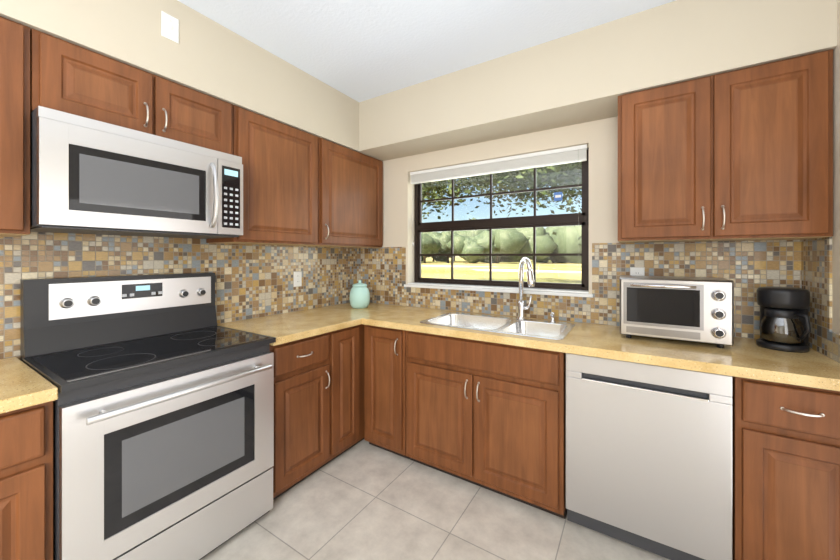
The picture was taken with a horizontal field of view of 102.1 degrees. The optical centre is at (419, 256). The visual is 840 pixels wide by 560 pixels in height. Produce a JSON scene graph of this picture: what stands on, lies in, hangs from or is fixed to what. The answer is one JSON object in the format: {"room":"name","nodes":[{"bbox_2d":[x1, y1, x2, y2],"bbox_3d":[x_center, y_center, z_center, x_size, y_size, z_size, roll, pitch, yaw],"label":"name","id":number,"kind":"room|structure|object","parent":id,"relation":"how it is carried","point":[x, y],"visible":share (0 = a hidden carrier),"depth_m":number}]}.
{"room":"kitchen","nodes":[
{"label":"kitchen","id":0,"kind":"room"},
{"bbox_2d":[177,0,675,101],"bbox_3d":[-0.510,-1.298,0.611,3.310,0.100,4.700,0,0,32],"label":"ceiling","id":1,"kind":"structure","parent":0,"point":[360,50],"depth_m":1.88},
{"bbox_2d":[0,0,358,150],"bbox_3d":[-1.690,-1.052,1.159,0.330,0.393,3.970,0,0,32],"label":"soffit","id":2,"kind":"structure","parent":1,"relation":"attached to","point":[209,56],"depth_m":1.74},
{"bbox_2d":[161,11,178,43],"bbox_3d":[-1.193,-1.098,1.626,0.012,0.116,0.072,0,0,32],"label":"box","id":3,"kind":"object","parent":2,"relation":"attached to","point":[170,27],"depth_m":1.62},
{"bbox_2d":[357,0,836,160],"bbox_3d":[0.547,-1.052,2.291,2.910,0.393,0.330,0,0,32],"label":"soffit","id":4,"kind":"structure","parent":1,"relation":"attached to","point":[590,74],"depth_m":1.87},
{"bbox_2d":[201,439,669,559],"bbox_3d":[-0.510,1.387,0.611,3.310,0.100,4.700,0,0,32],"label":"floor","id":5,"kind":"structure","parent":0,"point":[363,499],"depth_m":1.69},
{"bbox_2d":[0,401,52,559],"bbox_3d":[-1.642,0.900,0.936,0.641,0.873,0.774,0,0,32],"label":"base cabinet","id":6,"kind":"object","parent":5,"relation":"on","point":[26,483],"visible":0.92,"depth_m":1.06},
{"bbox_2d":[20,272,275,559],"bbox_3d":[-1.195,0.717,1.572,0.684,1.240,0.771,0,0,32],"label":"range","id":7,"kind":"object","parent":5,"relation":"on","point":[163,426],"visible":1,"depth_m":1.43},
{"bbox_2d":[270,331,333,499],"bbox_3d":[-0.924,0.900,2.110,0.607,0.874,0.420,0,0,32],"label":"base cabinet","id":8,"kind":"object","parent":5,"relation":"on","point":[318,402],"depth_m":1.94},
{"bbox_2d":[0,303,409,413],"bbox_3d":[-1.088,0.443,1.823,0.640,0.040,2.864,0,0,32],"label":"countertop","id":9,"kind":"structure","parent":8,"relation":"on","point":[23,385],"depth_m":1.97},
{"bbox_2d":[349,280,369,308],"bbox_3d":[-0.497,0.307,2.800,0.168,0.229,0.168,0,0,32],"label":"canister","id":10,"kind":"object","parent":9,"relation":"on","point":[359,297],"visible":1,"depth_m":2.74},
{"bbox_2d":[334,324,361,458],"bbox_3d":[-0.743,0.900,2.398,0.607,0.874,0.260,0,0,32],"label":"base cabinet","id":11,"kind":"object","parent":5,"relation":"on","point":[347,341],"depth_m":2.25},
{"bbox_2d":[362,324,363,439],"bbox_3d":[-0.507,0.900,2.773,0.607,0.874,0.628,0,0,32],"label":"base cabinet","id":12,"kind":"object","parent":5,"relation":"on","point":[362,324],"depth_m":2.41},
{"bbox_2d":[364,325,409,458],"bbox_3d":[-0.102,0.900,2.512,0.348,0.873,0.641,0,0,32],"label":"base cabinet","id":13,"kind":"object","parent":5,"relation":"on","point":[384,388],"visible":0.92,"depth_m":2.26},
{"bbox_2d":[406,330,566,518],"bbox_3d":[0.452,0.900,2.164,0.952,0.873,0.641,0,0,32],"label":"base cabinet","id":14,"kind":"object","parent":5,"relation":"on","point":[491,416],"visible":0.92,"depth_m":1.87},
{"bbox_2d":[362,307,839,390],"bbox_3d":[0.735,0.443,1.989,2.270,0.040,0.640,0,0,32],"label":"countertop","id":15,"kind":"structure","parent":14,"relation":"on","point":[749,358],"depth_m":1.54},
{"bbox_2d":[420,312,574,339],"bbox_3d":[0.482,0.528,2.149,0.864,0.219,0.494,0,0,32],"label":"sink","id":16,"kind":"object","parent":15,"relation":"in","point":[531,327],"visible":0.44,"depth_m":2.21},
{"bbox_2d":[550,312,555,322],"bbox_3d":[0.835,0.386,2.147,0.038,0.064,0.074,0,0,32],"label":"soap pump","id":17,"kind":"object","parent":16,"relation":"on","point":[552,320],"visible":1,"depth_m":2.15},
{"bbox_2d":[516,257,533,319],"bbox_3d":[0.675,0.211,2.178,0.156,0.414,0.215,0,0,32],"label":"faucet","id":18,"kind":"object","parent":15,"relation":"on","point":[530,282],"visible":1,"depth_m":2.25},
{"bbox_2d":[620,275,733,347],"bbox_3d":[1.288,0.265,1.748,0.442,0.313,0.341,0,0,32],"label":"toaster oven","id":19,"kind":"object","parent":15,"relation":"on","point":[697,309],"visible":1,"depth_m":1.62},
{"bbox_2d":[756,286,810,352],"bbox_3d":[1.674,0.282,1.566,0.175,0.281,0.194,0,0,32],"label":"coffee maker","id":20,"kind":"object","parent":15,"relation":"on","point":[785,326],"visible":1,"depth_m":1.52},
{"bbox_2d":[566,353,731,559],"bbox_3d":[1.124,0.904,1.742,0.611,0.866,0.584,0,0,32],"label":"dishwasher","id":21,"kind":"object","parent":5,"relation":"on","point":[648,457],"visible":0.96,"depth_m":1.48},
{"bbox_2d":[732,376,839,559],"bbox_3d":[1.541,0.900,1.478,0.354,0.873,0.641,0,0,32],"label":"base cabinet","id":22,"kind":"object","parent":5,"relation":"on","point":[785,471],"visible":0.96,"depth_m":1.26},
{"bbox_2d":[382,116,618,293],"bbox_3d":[0.688,0.044,2.515,2.910,2.585,0.200,0,0,32],"label":"wall","id":23,"kind":"structure","parent":0,"point":[599,138],"depth_m":2.36},
{"bbox_2d":[404,282,592,297],"bbox_3d":[0.505,0.241,2.562,1.440,0.033,0.127,0,0,32],"label":"window sill","id":24,"kind":"structure","parent":23,"relation":"attached to","point":[558,292],"depth_m":2.45},
{"bbox_2d":[414,148,588,290],"bbox_3d":[0.551,-0.243,2.635,1.389,0.959,0.054,0,0,32],"label":"window","id":25,"kind":"structure","parent":23,"relation":"in","point":[529,221],"depth_m":2.56},
{"bbox_2d":[410,144,586,271],"bbox_3d":[0.498,-0.292,2.551,1.366,0.858,0.041,0,0,32],"label":"window blind","id":26,"kind":"object","parent":25,"relation":"attached to","point":[573,154],"visible":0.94,"depth_m":2.47},
{"bbox_2d":[357,240,800,338],"bbox_3d":[0.633,0.169,2.427,2.910,0.505,0.008,0,0,32],"label":"backsplash","id":27,"kind":"structure","parent":23,"relation":"attached to","point":[748,268],"depth_m":2.07},
{"bbox_2d":[630,267,644,275],"bbox_3d":[1.284,0.122,2.007,0.072,0.116,0.008,0,0,32],"label":"outlet","id":28,"kind":"object","parent":27,"relation":"attached to","point":[638,271],"visible":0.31,"depth_m":2.00},
{"bbox_2d":[618,49,832,242],"bbox_3d":[1.441,-0.467,1.706,0.766,0.772,0.361,0,0,32],"label":"upper cabinet","id":29,"kind":"object","parent":23,"relation":"attached to","point":[745,154],"visible":1,"depth_m":1.55},
{"bbox_2d":[831,0,839,334],"bbox_3d":[0.806,0.044,-0.217,0.200,2.585,4.700,0,0,32],"label":"wall","id":30,"kind":"structure","parent":0,"point":[836,212],"depth_m":1.38},
{"bbox_2d":[801,237,839,362],"bbox_3d":[1.690,0.169,1.383,0.008,0.505,0.632,0,0,32],"label":"backsplash","id":31,"kind":"structure","parent":30,"relation":"attached to","point":[816,270],"depth_m":1.48},
{"bbox_3d":[-1.826,0.044,1.439,0.200,2.585,4.700,0,0,32],"label":"wall","id":32,"kind":"structure","parent":0,"visible":0},
{"bbox_2d":[0,16,29,236],"bbox_3d":[-1.763,-0.467,1.008,0.361,0.772,0.767,0,0,32],"label":"upper cabinet","id":33,"kind":"object","parent":32,"relation":"attached to","point":[14,129],"visible":1,"depth_m":1.22},
{"bbox_2d":[30,28,232,154],"bbox_3d":[-1.356,-0.700,1.654,0.361,0.307,0.752,0,0,32],"label":"upper cabinet","id":34,"kind":"object","parent":32,"relation":"attached to","point":[68,77],"visible":0.83,"depth_m":1.48},
{"bbox_2d":[30,106,242,238],"bbox_3d":[-1.310,-0.325,1.625,0.453,0.438,0.750,0,0,32],"label":"over-the-range microwave","id":35,"kind":"object","parent":34,"relation":"attached to","point":[89,176],"visible":0.98,"depth_m":1.43},
{"bbox_2d":[0,232,356,358],"bbox_3d":[-1.381,0.181,1.952,0.008,0.592,2.942,0,0,32],"label":"backsplash","id":36,"kind":"structure","parent":32,"relation":"attached to","point":[254,281],"depth_m":2.04},
{"bbox_2d":[294,271,301,286],"bbox_3d":[-0.945,0.174,2.628,0.008,0.116,0.072,0,0,32],"label":"outlet","id":37,"kind":"object","parent":36,"relation":"attached to","point":[297,278],"visible":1,"depth_m":2.63},
{"bbox_2d":[206,105,317,245],"bbox_3d":[-1.008,-0.467,2.239,0.327,0.772,0.602,0,0,32],"label":"upper cabinet","id":38,"kind":"object","parent":32,"relation":"attached to","point":[280,181],"visible":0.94,"depth_m":2.11},
{"bbox_2d":[304,137,382,247],"bbox_3d":[-0.637,-0.467,2.796,0.361,0.772,0.728,0,0,32],"label":"upper cabinet","id":39,"kind":"object","parent":32,"relation":"attached to","point":[350,198],"visible":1,"depth_m":2.66},
{"label":"outside","id":40,"kind":"structure","parent":0,"visible":0},
{"bbox_2d":[421,258,580,283],"bbox_3d":[111.437,1.962,181.180,600.000,0.550,419.400,0,0,32],"label":"ground","id":41,"kind":"structure","parent":40,"point":[467,271],"depth_m":38.44},
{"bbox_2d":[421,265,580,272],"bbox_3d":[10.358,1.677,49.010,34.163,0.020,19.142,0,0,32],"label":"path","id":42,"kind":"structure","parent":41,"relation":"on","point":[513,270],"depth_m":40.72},
{"bbox_2d":[421,217,580,263],"bbox_3d":[24.143,-5.062,84.433,168.374,17.452,87.909,0,0,32],"label":"treeline","id":43,"kind":"object","parent":41,"relation":"on","point":[509,236],"depth_m":81.13},
{"bbox_2d":[422,162,581,239],"bbox_3d":[2.155,-3.342,14.834,14.956,10.157,17.086,0,0,32],"label":"tree","id":44,"kind":"object","parent":41,"relation":"on","point":[564,169],"depth_m":8.73}
]}

